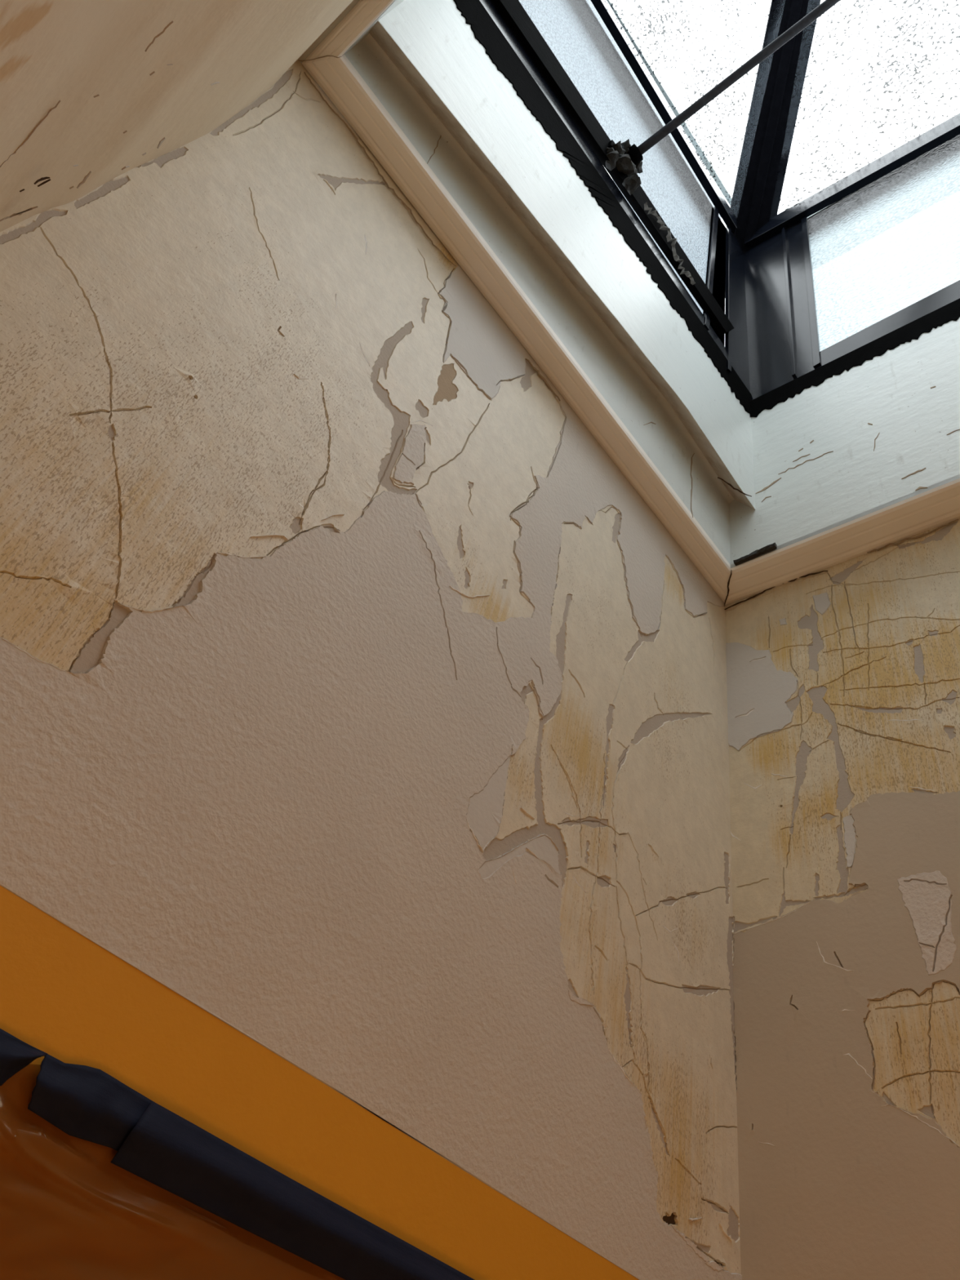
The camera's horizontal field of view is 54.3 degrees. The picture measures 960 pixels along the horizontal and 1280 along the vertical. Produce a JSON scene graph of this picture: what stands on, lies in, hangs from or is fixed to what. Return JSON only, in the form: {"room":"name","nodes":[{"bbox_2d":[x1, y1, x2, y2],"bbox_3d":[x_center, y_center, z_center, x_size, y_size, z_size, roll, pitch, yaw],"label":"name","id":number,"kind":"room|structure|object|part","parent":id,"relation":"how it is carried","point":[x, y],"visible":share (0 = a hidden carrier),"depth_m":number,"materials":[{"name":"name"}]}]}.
{"room":"stairwell","nodes":[
{"label":"stairwell","id":0,"kind":"room"},
{"bbox_2d":[0,0,353,231],"bbox_3d":[0.046,-0.289,0.003,1.960,3.612,0.062,-26,-58,33],"label":"wall","id":1,"kind":"structure","parent":0,"point":[92,92],"depth_m":1.00,"materials":[{"name":"beige paint"}]},
{"bbox_2d":[297,0,395,63],"bbox_3d":[0.404,-1.470,1.295,1.952,0.037,0.050,-26,-58,33],"label":"trim","id":2,"kind":"structure","parent":1,"relation":"attached to","point":[365,13],"depth_m":1.75,"materials":[{"name":"beige wood"}]},
{"bbox_2d":[297,0,404,82],"bbox_3d":[0.421,-1.712,1.583,1.861,0.754,0.080,-26,-58,33],"label":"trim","id":3,"kind":"structure","parent":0,"point":[396,2],"depth_m":1.78,"materials":[{"name":"white paint"}]},
{"bbox_2d":[0,59,742,1279],"bbox_3d":[-0.220,0.601,0.913,0.106,3.612,1.746,-26,-58,33],"label":"wall","id":4,"kind":"structure","parent":0,"point":[365,810],"depth_m":1.22,"materials":[{"name":"beige paint"}]},
{"bbox_2d":[0,1028,47,1085],"bbox_3d":[-0.403,0.316,0.740,0.012,0.038,0.131,-26,-58,33],"label":"tape","id":5,"kind":"object","parent":4,"relation":"attached to","point":[15,1054],"visible":1,"depth_m":0.76,"materials":[{"name":"black plastic"}]},
{"bbox_2d":[27,1053,152,1151],"bbox_3d":[-0.321,0.399,0.797,0.016,0.054,0.137,-26,-58,33],"label":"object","id":6,"kind":"object","parent":4,"relation":"attached to","point":[84,1102],"visible":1,"depth_m":0.79,"materials":[{"name":"black plastic"}]},
{"bbox_2d":[110,1101,474,1279],"bbox_3d":[-0.092,0.631,0.949,0.018,0.059,0.666,-26,-58,33],"label":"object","id":7,"kind":"object","parent":4,"relation":"attached to","point":[165,1149],"visible":1,"depth_m":0.87,"materials":[{"name":"black plastic"}]},
{"bbox_2d":[302,53,730,605],"bbox_3d":[0.188,-0.624,2.152,0.072,0.036,1.601,-26,-58,33],"label":"trim","id":8,"kind":"structure","parent":4,"relation":"attached to","point":[337,77],"depth_m":2.05,"materials":[{"name":"beige wood"}]},
{"bbox_2d":[344,0,755,564],"bbox_3d":[0.303,-0.912,2.370,0.093,0.754,1.489,-26,-58,33],"label":"window reveal","id":9,"kind":"structure","parent":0,"point":[428,68],"depth_m":2.23,"materials":[{"name":"white paint"}]},
{"bbox_2d":[453,0,959,417],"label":"window","id":10,"kind":"structure","parent":9,"relation":"in","point":[867,264],"depth_m":3.23,"materials":[{"name":"black paint"}]},
{"bbox_3d":[0.341,-1.299,2.624,0.003,0.200,1.679,-26,-58,33],"label":"frame leg","id":11,"kind":"part","parent":10,"relation":"part of","materials":[{"name":"black metal"}]},
{"bbox_3d":[0.391,-1.946,3.148,0.001,1.522,1.636,-26,-58,33],"label":"glass pane","id":12,"kind":"part","parent":10,"relation":"part of","materials":[{"name":"clear glass"}]},
{"bbox_3d":[0.504,-2.283,3.492,0.030,0.201,1.727,-26,-58,33],"label":"head rail","id":13,"kind":"part","parent":10,"relation":"part of","materials":[{"name":"black metal"}]},
{"bbox_2d":[644,201,695,284],"bbox_3d":[0.576,-1.193,2.820,0.014,0.191,0.285,-26,-58,33],"label":"clump","id":14,"kind":"object","parent":10,"relation":"hanging from","point":[663,227],"visible":1,"depth_m":2.82,"materials":[{"name":"grey"}]},
{"bbox_3d":[1.003,-2.545,3.704,0.746,0.876,1.465,-26,-58,33],"label":"roof pane","id":15,"kind":"part","parent":10,"relation":"part of","materials":[{"name":"clear glass"}]},
{"bbox_2d":[604,0,840,195],"bbox_3d":[1.164,-1.859,2.586,1.724,0.851,0.159,-20,-55,29],"label":"rod","id":16,"kind":"object","parent":10,"relation":"attached to","point":[628,159],"visible":0.98,"depth_m":2.74,"materials":[{"name":"metal"}]},
{"bbox_3d":[0.943,-1.232,3.420,0.004,1.341,0.175,-26,-58,33],"label":"corner post","id":17,"kind":"part","parent":10,"relation":"part of","materials":[{"name":"black metal"}]},
{"bbox_3d":[1.052,-1.242,3.423,0.183,1.330,0.004,-22,-56,31],"label":"corner post","id":18,"kind":"part","parent":10,"relation":"part of","materials":[{"name":"black metal"}]},
{"bbox_3d":[1.598,-1.835,3.545,1.258,0.213,0.030,-22,-56,31],"label":"head rail","id":19,"kind":"part","parent":10,"relation":"part of","materials":[{"name":"black metal"}]},
{"bbox_3d":[1.275,-0.967,2.764,1.010,0.128,0.003,-22,-56,31],"label":"frame leg","id":20,"kind":"part","parent":10,"relation":"part of","materials":[{"name":"black metal"}]},
{"bbox_3d":[1.636,-2.457,3.625,1.693,0.876,0.840,-26,-58,33],"label":"roof pane","id":21,"kind":"part","parent":10,"relation":"part of","materials":[{"name":"clear glass"}]},
{"bbox_3d":[1.597,-1.466,3.085,1.132,1.347,0.001,-22,-56,31],"label":"glass pane","id":22,"kind":"part","parent":10,"relation":"part of","materials":[{"name":"clear glass"}]},
{"bbox_2d":[724,518,959,1279],"bbox_3d":[1.161,0.849,0.794,1.978,3.614,0.194,-22,-56,31],"label":"wall","id":23,"kind":"structure","parent":0,"point":[843,678],"depth_m":1.72,"materials":[{"name":"beige paint"}]},
{"bbox_2d":[724,475,959,606],"bbox_3d":[1.407,-0.452,1.998,1.962,0.035,0.110,-22,-56,31],"label":"trim","id":24,"kind":"structure","parent":23,"relation":"attached to","point":[938,506],"depth_m":2.31,"materials":[{"name":"beige wood"}]},
{"bbox_2d":[733,542,777,565],"bbox_3d":[0.706,-0.223,2.406,0.112,0.023,0.014,-22,-56,31],"label":"scrap","id":25,"kind":"object","parent":24,"relation":"on","point":[771,547],"visible":1,"depth_m":2.40,"materials":[{"name":"black"}]},
{"bbox_2d":[729,316,959,568],"bbox_3d":[1.441,-0.702,2.277,1.817,0.754,0.081,-22,-56,31],"label":"wall","id":26,"kind":"structure","parent":0,"point":[877,432],"depth_m":2.49,"materials":[{"name":"white paint"}]}
]}

